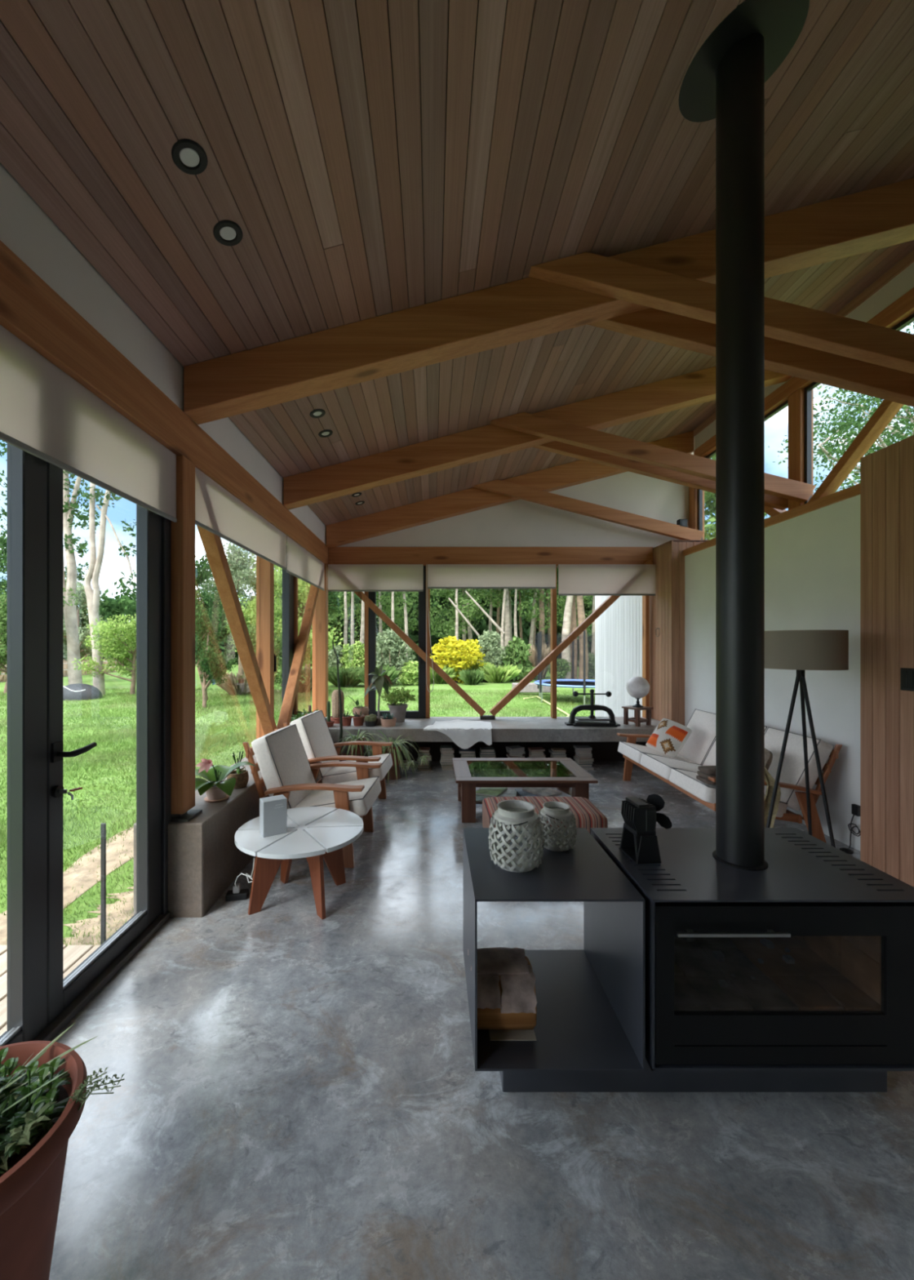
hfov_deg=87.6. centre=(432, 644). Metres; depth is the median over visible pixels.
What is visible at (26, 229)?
wall
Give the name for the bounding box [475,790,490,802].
magazine
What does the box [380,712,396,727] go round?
potted succulent
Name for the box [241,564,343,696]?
tree
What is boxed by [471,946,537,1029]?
log
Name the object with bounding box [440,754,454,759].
book
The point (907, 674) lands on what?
light switch
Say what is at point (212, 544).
brace
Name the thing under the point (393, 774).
spider plant
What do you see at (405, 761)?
book
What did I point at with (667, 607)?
wooden column
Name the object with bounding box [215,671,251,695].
clump
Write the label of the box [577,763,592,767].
book
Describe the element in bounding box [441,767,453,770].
book
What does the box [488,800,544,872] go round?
lantern
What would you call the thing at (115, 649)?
tree
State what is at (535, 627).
tree
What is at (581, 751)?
book
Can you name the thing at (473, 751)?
book
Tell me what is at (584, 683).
trampoline
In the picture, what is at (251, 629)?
shrub
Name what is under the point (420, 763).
book
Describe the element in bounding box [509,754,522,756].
book
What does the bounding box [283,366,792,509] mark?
rafter
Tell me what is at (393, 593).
tree
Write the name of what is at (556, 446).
ceiling beam
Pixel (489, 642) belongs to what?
shrub
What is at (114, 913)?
path
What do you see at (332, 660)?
shrub
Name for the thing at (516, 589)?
tree
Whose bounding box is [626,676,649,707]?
globe
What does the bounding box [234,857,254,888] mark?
cable
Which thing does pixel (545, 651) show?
dry grass tuft
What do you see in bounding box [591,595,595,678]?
tree
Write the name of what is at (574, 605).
tree
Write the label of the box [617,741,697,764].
seat cushion
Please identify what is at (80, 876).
path
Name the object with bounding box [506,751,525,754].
book
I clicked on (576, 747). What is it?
book
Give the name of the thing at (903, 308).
trim
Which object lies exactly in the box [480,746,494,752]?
book
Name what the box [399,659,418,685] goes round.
shrub
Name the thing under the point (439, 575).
roller blind
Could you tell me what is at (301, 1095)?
floor
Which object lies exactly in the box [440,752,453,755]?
book
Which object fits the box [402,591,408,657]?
tree
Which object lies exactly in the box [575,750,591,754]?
book
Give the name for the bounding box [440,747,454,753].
book
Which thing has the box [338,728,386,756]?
spider plant
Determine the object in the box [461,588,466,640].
tree
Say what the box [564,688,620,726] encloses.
press
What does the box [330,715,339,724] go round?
pot
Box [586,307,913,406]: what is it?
ceiling beam
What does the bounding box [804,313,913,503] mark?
window
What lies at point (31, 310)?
beam
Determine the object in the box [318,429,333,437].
recessed light
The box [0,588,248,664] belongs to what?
foliage
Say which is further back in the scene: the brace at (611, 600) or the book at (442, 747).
the brace at (611, 600)
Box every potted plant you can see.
[195,758,256,802]
[226,751,248,788]
[332,637,349,760]
[348,696,368,722]
[364,665,392,724]
[380,685,416,722]
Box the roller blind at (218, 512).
[195,466,286,570]
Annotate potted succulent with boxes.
[342,711,352,726]
[352,711,364,726]
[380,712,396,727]
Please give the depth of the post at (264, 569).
4.10 m
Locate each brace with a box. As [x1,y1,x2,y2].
[196,525,277,735]
[276,584,319,728]
[327,561,495,719]
[489,560,653,715]
[764,506,787,516]
[808,399,904,502]
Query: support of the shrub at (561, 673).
on the lawn at (110, 682)
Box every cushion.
[251,724,315,808]
[289,710,339,779]
[293,777,381,816]
[321,753,392,783]
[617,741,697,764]
[640,753,701,780]
[645,718,692,757]
[669,768,787,817]
[678,709,715,764]
[702,726,768,765]
[764,727,833,811]
[764,748,773,770]
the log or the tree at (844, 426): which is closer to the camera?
the log
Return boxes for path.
[0,826,133,945]
[62,886,133,946]
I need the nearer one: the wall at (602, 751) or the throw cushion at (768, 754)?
the throw cushion at (768, 754)
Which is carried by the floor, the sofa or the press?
the sofa
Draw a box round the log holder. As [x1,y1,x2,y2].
[463,827,644,1071]
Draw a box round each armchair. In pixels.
[242,724,382,868]
[283,710,393,821]
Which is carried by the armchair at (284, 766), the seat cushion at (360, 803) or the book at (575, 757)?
the seat cushion at (360, 803)
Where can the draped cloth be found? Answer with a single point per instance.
(472, 732)
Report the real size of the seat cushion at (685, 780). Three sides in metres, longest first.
0.582 x 0.534 x 0.147 m
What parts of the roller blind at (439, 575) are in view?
pull cord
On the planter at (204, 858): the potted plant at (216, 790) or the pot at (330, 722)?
the potted plant at (216, 790)
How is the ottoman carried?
on the floor
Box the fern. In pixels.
[457,667,484,684]
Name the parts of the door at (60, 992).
lever handle, rail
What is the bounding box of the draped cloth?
[423,720,492,749]
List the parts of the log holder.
panel, panel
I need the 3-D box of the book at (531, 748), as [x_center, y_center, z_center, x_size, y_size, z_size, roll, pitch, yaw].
[1.182,1.190,5.423,0.168,0.019,0.126,0,0,-5]
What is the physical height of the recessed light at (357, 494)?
0.035 m
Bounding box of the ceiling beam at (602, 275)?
[528,252,913,373]
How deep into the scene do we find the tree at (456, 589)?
25.40 m
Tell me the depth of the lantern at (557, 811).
1.75 m
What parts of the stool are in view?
leg, seat, leg, leg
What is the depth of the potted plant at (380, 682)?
5.47 m
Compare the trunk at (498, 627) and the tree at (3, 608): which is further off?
the trunk at (498, 627)
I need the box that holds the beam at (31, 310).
[0,240,328,564]
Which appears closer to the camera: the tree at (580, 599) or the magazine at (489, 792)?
the magazine at (489, 792)
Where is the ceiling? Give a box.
[0,0,913,525]
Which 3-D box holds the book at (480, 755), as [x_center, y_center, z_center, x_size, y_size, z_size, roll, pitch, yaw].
[0.621,1.251,5.421,0.179,0.017,0.122,0,0,-2]
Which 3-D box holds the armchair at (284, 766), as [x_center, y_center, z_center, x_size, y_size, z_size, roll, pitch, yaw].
[-0.804,0.997,3.311,0.819,0.805,0.650,0,0,5]
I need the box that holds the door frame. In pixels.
[33,516,171,1040]
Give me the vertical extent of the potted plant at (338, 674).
1.478 m
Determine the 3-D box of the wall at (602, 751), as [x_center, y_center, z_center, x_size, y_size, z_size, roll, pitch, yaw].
[0.605,1.232,5.885,4.289,0.335,0.330,0,0,0]
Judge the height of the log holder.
0.512 m
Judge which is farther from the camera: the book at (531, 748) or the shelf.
the book at (531, 748)
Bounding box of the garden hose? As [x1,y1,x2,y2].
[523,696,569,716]
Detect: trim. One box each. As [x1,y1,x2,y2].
[683,483,860,555]
[693,249,913,436]
[693,287,913,457]
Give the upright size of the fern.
0.680 m
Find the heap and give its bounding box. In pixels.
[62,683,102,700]
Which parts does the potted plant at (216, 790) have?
flower, pot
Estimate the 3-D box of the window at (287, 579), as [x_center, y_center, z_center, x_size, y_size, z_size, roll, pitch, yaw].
[-1.456,-0.035,4.580,0.128,1.908,0.760,0,0,0]
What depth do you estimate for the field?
24.20 m
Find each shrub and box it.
[195,600,237,707]
[223,618,307,693]
[328,644,349,669]
[338,640,364,682]
[376,628,416,684]
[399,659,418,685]
[430,635,487,683]
[476,629,506,668]
[500,635,537,681]
[546,657,571,679]
[577,652,595,678]
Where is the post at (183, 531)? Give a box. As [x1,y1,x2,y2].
[170,455,201,822]
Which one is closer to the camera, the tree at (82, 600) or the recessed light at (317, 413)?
the recessed light at (317, 413)
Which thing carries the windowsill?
on the wall at (602, 751)
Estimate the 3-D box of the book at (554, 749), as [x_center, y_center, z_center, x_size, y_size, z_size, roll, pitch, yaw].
[1.434,1.198,5.424,0.144,0.017,0.128,0,0,2]
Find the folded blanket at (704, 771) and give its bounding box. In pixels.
[696,765,715,784]
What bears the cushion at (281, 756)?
on the armchair at (284, 766)
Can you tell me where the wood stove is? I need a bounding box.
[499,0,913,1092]
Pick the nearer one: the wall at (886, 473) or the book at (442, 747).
the wall at (886, 473)
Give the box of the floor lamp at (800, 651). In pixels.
[764,630,848,847]
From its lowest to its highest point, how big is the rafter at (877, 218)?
1.397 m
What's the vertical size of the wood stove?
3.520 m
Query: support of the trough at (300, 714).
on the planter at (204, 858)
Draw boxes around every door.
[0,442,46,1046]
[46,462,161,1025]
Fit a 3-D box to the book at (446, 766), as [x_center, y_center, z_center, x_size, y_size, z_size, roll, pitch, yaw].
[0.168,1.355,5.379,0.124,0.022,0.138,0,0,6]
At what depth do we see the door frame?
2.42 m
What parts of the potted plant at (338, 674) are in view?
stem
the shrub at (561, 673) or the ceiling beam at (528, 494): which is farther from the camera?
the shrub at (561, 673)
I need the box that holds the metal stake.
[100,822,106,944]
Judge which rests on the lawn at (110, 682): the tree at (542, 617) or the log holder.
the tree at (542, 617)
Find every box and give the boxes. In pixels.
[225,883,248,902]
[259,794,287,837]
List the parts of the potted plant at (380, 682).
stem, pot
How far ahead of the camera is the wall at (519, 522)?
5.95 m
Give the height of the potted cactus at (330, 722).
0.288 m
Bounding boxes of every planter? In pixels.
[0,1022,124,1279]
[133,755,319,917]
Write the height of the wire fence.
1.300 m
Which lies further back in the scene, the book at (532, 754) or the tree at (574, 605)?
the tree at (574, 605)
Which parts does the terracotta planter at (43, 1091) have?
pot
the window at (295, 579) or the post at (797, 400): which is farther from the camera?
the window at (295, 579)
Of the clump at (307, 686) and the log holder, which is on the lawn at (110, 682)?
the clump at (307, 686)
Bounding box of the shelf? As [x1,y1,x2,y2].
[459,786,571,804]
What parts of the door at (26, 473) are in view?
rail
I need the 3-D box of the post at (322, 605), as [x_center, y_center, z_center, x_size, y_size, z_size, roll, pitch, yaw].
[-1.357,-0.035,5.860,0.175,1.908,0.150,0,0,0]
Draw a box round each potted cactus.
[325,701,334,727]
[330,689,344,724]
[364,714,377,726]
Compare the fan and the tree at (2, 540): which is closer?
the fan
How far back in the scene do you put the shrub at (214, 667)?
11.48 m
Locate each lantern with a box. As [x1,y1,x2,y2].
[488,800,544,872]
[537,801,577,851]
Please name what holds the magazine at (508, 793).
on the coffee table at (468, 785)
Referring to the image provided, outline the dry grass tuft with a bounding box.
[528,643,551,679]
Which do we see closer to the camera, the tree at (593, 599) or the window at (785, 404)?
the window at (785, 404)
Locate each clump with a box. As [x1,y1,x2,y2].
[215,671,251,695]
[276,666,312,693]
[328,665,362,687]
[357,664,399,684]
[430,664,460,684]
[466,661,497,682]
[478,662,521,683]
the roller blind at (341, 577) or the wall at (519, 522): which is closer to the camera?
the roller blind at (341, 577)
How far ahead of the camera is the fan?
1.67 m
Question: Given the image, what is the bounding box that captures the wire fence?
[0,652,136,674]
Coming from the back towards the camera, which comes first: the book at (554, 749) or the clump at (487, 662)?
the clump at (487, 662)
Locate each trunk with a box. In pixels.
[448,597,479,637]
[465,591,504,634]
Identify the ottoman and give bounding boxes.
[482,796,608,834]
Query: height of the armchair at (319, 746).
0.805 m
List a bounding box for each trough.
[290,705,318,722]
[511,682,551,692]
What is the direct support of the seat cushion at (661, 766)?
on the sofa
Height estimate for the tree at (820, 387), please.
9.821 m
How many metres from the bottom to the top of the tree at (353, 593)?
8.857 m
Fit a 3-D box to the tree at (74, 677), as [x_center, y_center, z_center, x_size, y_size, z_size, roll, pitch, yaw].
[-12.790,-3.564,15.524,4.280,10.380,2.462,0,0,0]
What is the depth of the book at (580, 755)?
5.33 m
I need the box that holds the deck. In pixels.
[0,945,100,1035]
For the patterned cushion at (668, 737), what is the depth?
4.49 m
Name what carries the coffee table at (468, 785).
on the floor
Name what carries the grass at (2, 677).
on the field
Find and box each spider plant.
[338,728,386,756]
[364,730,431,784]
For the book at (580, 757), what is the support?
on the book at (575, 757)
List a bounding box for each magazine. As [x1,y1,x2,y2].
[475,787,507,796]
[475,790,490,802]
[498,789,517,796]
[515,788,540,796]
[522,787,562,796]
[553,788,571,796]
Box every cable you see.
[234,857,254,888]
[840,804,860,853]
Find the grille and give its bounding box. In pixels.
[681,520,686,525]
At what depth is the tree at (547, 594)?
29.35 m
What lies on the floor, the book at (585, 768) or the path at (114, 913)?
the book at (585, 768)
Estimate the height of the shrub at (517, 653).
2.184 m
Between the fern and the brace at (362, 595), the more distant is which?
the fern
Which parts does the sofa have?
leg, armrest, rail, armrest, rail, rail, leg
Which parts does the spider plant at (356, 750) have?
pot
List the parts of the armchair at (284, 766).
leg, armrest, leg, leg, armrest, leg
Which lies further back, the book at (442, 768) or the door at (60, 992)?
the book at (442, 768)
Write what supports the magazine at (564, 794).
on the coffee table at (468, 785)
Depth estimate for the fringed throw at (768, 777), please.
3.23 m
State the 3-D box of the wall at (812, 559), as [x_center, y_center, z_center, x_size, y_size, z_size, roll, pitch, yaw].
[3.075,0.190,4.265,0.350,2.420,2.430,0,0,0]
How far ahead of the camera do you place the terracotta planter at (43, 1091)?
0.91 m
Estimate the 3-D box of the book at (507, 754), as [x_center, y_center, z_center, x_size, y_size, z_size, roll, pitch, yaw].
[0.945,1.266,5.423,0.185,0.024,0.125,0,0,-8]
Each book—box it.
[399,760,413,765]
[417,750,430,755]
[417,762,429,765]
[417,762,431,768]
[417,766,431,770]
[418,746,430,752]
[418,755,431,760]
[439,760,453,765]
[440,745,452,750]
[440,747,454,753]
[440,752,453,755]
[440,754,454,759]
[440,760,452,762]
[441,764,453,767]
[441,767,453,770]
[459,748,475,754]
[461,753,475,756]
[478,752,496,756]
[479,749,495,755]
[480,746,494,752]
[506,745,524,750]
[506,748,524,752]
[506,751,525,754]
[506,753,524,757]
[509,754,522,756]
[527,746,545,751]
[528,749,543,753]
[528,751,544,755]
[528,753,546,757]
[548,749,566,755]
[551,747,566,751]
[551,754,566,757]
[573,745,592,750]
[573,755,594,761]
[574,748,591,752]
[574,754,592,759]
[574,760,593,764]
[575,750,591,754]
[575,752,592,756]
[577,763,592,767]
[582,765,593,769]
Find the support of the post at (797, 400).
on the trim
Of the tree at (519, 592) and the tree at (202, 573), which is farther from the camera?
the tree at (519, 592)
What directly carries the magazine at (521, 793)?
on the coffee table at (468, 785)
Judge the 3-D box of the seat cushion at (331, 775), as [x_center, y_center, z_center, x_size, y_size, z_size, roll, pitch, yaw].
[-0.627,1.074,4.067,0.503,0.147,0.534,-10,-1,5]
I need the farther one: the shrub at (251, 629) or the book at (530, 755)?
the shrub at (251, 629)
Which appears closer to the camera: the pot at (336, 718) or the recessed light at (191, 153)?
the recessed light at (191, 153)
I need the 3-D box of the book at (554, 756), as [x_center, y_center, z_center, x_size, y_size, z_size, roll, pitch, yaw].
[1.437,1.256,5.432,0.146,0.032,0.143,0,0,0]
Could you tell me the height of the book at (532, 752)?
0.022 m
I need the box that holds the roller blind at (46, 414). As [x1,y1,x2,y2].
[0,324,176,522]
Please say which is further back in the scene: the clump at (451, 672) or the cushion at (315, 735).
the clump at (451, 672)
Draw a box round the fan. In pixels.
[619,794,672,864]
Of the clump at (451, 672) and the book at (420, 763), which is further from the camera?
the clump at (451, 672)
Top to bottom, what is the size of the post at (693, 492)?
1.045 m
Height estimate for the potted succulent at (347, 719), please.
0.163 m
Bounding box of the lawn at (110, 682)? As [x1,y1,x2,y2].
[0,655,595,937]
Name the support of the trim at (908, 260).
attached to the wall at (904, 282)
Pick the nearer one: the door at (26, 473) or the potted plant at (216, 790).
the door at (26, 473)
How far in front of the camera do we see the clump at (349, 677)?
16.93 m
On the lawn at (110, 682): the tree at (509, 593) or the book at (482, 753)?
the tree at (509, 593)
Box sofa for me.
[617,709,842,843]
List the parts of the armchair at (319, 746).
leg, rail, leg, armrest, armrest, leg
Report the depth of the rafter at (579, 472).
5.80 m
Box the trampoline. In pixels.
[533,630,595,704]
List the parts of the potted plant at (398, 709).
pot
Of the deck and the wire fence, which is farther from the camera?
the wire fence
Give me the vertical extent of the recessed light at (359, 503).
0.035 m
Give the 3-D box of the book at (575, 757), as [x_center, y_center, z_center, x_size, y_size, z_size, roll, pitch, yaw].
[1.713,1.292,5.394,0.181,0.030,0.149,0,0,-7]
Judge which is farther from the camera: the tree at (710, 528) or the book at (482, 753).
the tree at (710, 528)
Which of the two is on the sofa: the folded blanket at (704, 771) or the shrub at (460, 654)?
the folded blanket at (704, 771)
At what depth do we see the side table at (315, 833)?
2.52 m
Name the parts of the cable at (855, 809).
cord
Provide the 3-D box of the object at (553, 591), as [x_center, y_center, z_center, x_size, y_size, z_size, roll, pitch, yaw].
[0.759,-0.035,6.000,1.586,1.908,0.100,0,0,0]
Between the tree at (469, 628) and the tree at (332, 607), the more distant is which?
the tree at (469, 628)
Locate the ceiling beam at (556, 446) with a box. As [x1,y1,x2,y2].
[533,440,788,510]
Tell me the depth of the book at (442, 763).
5.32 m
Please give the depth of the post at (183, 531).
2.49 m
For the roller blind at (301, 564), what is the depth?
4.87 m
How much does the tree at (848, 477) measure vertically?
9.821 m
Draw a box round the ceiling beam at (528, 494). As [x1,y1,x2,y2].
[474,479,705,539]
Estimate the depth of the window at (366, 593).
5.95 m
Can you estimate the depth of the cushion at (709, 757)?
4.30 m
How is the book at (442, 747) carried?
on the book at (442, 751)
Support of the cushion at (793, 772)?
on the sofa
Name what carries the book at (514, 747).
on the book at (508, 750)
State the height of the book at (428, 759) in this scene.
0.028 m
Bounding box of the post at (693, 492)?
[688,486,704,539]
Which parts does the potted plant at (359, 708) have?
bare stem, pot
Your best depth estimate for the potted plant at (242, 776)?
3.06 m
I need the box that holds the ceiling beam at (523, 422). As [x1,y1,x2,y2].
[490,412,816,502]
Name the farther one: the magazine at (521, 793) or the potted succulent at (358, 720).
the potted succulent at (358, 720)
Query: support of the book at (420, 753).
on the book
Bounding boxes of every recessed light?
[171,138,207,174]
[213,219,242,245]
[309,408,325,417]
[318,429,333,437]
[351,492,361,497]
[355,501,364,505]
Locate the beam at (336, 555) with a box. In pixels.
[328,546,653,567]
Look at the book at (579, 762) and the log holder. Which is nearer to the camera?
the log holder
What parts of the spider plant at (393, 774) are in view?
pot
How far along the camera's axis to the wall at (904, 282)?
3.42 m
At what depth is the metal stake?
2.38 m
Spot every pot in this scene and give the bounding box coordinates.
[325,720,334,727]
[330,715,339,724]
[364,720,377,726]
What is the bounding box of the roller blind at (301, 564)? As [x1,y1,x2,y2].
[286,535,324,591]
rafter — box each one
[183,177,913,424]
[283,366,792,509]
[326,431,694,548]
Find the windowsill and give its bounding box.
[325,716,660,742]
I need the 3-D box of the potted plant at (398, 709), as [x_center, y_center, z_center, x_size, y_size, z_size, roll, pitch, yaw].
[-0.417,0.696,5.699,0.434,0.447,0.439,0,0,0]
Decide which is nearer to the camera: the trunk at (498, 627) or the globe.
the globe
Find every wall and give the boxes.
[0,162,326,545]
[333,742,647,761]
[337,452,693,547]
[595,595,642,716]
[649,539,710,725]
[684,494,860,851]
[694,262,913,449]
[860,435,913,887]
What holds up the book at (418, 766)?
on the book at (420, 769)
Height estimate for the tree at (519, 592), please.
7.826 m
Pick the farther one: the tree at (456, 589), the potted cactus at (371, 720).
the tree at (456, 589)
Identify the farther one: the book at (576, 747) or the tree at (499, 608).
the tree at (499, 608)
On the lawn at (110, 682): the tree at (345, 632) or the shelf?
the tree at (345, 632)
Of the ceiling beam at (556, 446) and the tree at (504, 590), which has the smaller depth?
the ceiling beam at (556, 446)
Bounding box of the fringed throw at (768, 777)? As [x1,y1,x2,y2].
[764,767,781,827]
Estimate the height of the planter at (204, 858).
0.681 m
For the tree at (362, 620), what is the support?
on the lawn at (110, 682)
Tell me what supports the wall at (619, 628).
on the lawn at (110, 682)
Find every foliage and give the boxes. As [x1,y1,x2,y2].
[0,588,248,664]
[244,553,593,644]
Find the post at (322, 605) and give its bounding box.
[315,563,328,719]
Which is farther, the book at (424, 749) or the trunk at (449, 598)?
the trunk at (449, 598)
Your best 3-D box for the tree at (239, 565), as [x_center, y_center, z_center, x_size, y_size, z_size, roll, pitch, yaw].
[-7.700,-1.280,18.987,3.563,5.935,3.623,0,0,6]
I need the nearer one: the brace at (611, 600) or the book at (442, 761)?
the book at (442, 761)
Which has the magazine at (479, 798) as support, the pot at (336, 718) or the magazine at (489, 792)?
the magazine at (489, 792)
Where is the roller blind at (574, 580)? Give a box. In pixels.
[557,564,655,595]
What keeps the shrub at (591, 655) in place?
on the lawn at (110, 682)
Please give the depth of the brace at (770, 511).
4.46 m
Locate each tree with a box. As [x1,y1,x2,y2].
[0,440,100,684]
[0,530,88,618]
[0,583,79,693]
[62,574,125,662]
[71,613,136,694]
[81,482,136,695]
[195,550,226,699]
[197,542,282,676]
[217,594,282,653]
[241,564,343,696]
[247,566,341,669]
[343,591,347,648]
[351,591,354,644]
[360,591,364,648]
[378,591,382,637]
[391,591,394,631]
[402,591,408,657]
[451,588,472,639]
[455,588,458,640]
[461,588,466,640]
[487,588,514,631]
[496,588,502,646]
[500,588,506,648]
[503,588,511,650]
[508,588,515,640]
[512,588,522,639]
[514,588,517,637]
[521,570,558,646]
[528,588,537,647]
[533,581,558,648]
[545,588,551,669]
[556,567,572,666]
[561,595,573,679]
[571,595,577,679]
[576,595,588,679]
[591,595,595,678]
[704,454,770,539]
[708,403,913,537]
[764,323,913,517]
[815,322,913,423]
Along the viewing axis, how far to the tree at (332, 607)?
20.81 m
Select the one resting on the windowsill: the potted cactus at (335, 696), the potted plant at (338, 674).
the potted cactus at (335, 696)
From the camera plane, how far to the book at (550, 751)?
5.37 m
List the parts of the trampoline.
leg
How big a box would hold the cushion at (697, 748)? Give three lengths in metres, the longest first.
0.534 x 0.530 x 0.147 m
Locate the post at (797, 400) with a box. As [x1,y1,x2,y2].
[788,388,813,510]
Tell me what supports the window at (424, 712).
on the windowsill
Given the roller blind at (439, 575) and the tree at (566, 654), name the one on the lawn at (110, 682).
the tree at (566, 654)
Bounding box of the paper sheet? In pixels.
[488,1028,536,1040]
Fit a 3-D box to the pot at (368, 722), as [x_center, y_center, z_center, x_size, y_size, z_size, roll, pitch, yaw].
[-0.700,0.889,5.400,0.140,0.060,0.140,0,0,0]
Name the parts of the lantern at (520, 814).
wire handle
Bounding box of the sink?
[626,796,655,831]
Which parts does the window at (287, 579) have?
handle, frame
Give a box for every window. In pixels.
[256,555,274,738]
[274,568,293,719]
[293,576,297,718]
[312,591,368,715]
[368,565,430,718]
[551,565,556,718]
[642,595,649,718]
[697,400,788,539]
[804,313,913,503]
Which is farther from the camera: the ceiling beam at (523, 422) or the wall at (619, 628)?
the wall at (619, 628)
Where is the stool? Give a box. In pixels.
[622,705,653,726]
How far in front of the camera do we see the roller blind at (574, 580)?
5.84 m
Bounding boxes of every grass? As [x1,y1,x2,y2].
[0,657,136,682]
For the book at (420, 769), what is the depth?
5.31 m
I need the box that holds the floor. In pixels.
[48,761,913,1279]
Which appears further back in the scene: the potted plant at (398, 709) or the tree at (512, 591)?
the tree at (512, 591)
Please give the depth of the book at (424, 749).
5.32 m
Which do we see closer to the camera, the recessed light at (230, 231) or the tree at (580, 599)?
the recessed light at (230, 231)
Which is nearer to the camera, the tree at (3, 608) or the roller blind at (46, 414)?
the roller blind at (46, 414)
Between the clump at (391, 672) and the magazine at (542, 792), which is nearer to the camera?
the magazine at (542, 792)
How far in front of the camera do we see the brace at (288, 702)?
4.79 m
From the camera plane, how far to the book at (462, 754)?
5.36 m
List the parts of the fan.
heat plate, blade, blade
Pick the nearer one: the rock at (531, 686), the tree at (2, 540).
the rock at (531, 686)
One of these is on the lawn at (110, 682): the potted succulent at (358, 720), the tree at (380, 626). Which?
the tree at (380, 626)
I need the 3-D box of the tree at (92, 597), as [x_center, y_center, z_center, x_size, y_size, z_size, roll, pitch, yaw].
[-10.104,-3.892,14.171,3.572,10.943,2.240,0,0,0]
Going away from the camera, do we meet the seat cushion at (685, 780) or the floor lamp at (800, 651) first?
the floor lamp at (800, 651)
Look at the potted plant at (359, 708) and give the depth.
5.61 m
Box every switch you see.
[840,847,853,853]
[901,667,913,691]
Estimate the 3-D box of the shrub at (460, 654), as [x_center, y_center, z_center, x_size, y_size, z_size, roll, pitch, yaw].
[0.945,0.677,19.196,2.475,2.129,2.651,0,0,38]
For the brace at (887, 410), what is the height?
1.156 m
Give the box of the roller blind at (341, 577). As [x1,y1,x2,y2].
[328,564,423,591]
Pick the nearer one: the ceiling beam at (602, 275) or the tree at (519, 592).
the ceiling beam at (602, 275)
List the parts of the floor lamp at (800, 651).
leg, leg, lamp shade, leg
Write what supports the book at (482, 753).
on the book at (480, 755)
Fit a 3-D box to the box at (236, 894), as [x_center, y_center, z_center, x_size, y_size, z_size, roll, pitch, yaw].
[-1.080,1.363,2.630,0.110,0.075,0.060,0,0,-11]
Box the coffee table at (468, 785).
[452,757,598,822]
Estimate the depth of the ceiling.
1.79 m
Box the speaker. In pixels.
[676,519,687,527]
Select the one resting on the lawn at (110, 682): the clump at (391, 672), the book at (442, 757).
the clump at (391, 672)
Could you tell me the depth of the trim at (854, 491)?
3.69 m
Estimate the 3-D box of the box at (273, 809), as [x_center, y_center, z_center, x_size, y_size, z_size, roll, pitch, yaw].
[-0.857,0.918,2.560,0.125,0.187,0.079,0,0,-33]
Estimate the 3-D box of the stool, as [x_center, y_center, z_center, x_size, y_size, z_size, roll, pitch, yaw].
[2.355,0.817,5.475,0.250,0.205,0.230,0,0,-27]
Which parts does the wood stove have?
handle, casing, door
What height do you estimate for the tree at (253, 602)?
3.411 m
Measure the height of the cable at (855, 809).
0.310 m
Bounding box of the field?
[0,660,196,682]
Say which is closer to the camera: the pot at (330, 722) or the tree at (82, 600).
the pot at (330, 722)
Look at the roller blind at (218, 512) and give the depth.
3.17 m
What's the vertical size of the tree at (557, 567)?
7.847 m
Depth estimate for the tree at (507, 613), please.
26.60 m
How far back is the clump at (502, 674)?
18.81 m
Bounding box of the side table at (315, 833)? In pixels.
[234,806,363,919]
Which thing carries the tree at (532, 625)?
on the lawn at (110, 682)
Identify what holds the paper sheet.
in the log holder
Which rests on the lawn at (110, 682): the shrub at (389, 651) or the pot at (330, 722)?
the shrub at (389, 651)
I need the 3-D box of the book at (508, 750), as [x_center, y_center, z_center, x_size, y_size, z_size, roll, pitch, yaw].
[0.944,1.197,5.427,0.182,0.024,0.134,0,0,-5]
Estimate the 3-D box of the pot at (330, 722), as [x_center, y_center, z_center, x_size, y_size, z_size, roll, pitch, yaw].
[-1.170,0.889,5.360,0.130,0.060,0.130,0,0,0]
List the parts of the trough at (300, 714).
stem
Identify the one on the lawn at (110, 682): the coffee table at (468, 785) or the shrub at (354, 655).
the shrub at (354, 655)
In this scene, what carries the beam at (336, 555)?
attached to the wall at (519, 522)
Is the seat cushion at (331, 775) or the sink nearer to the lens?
the sink

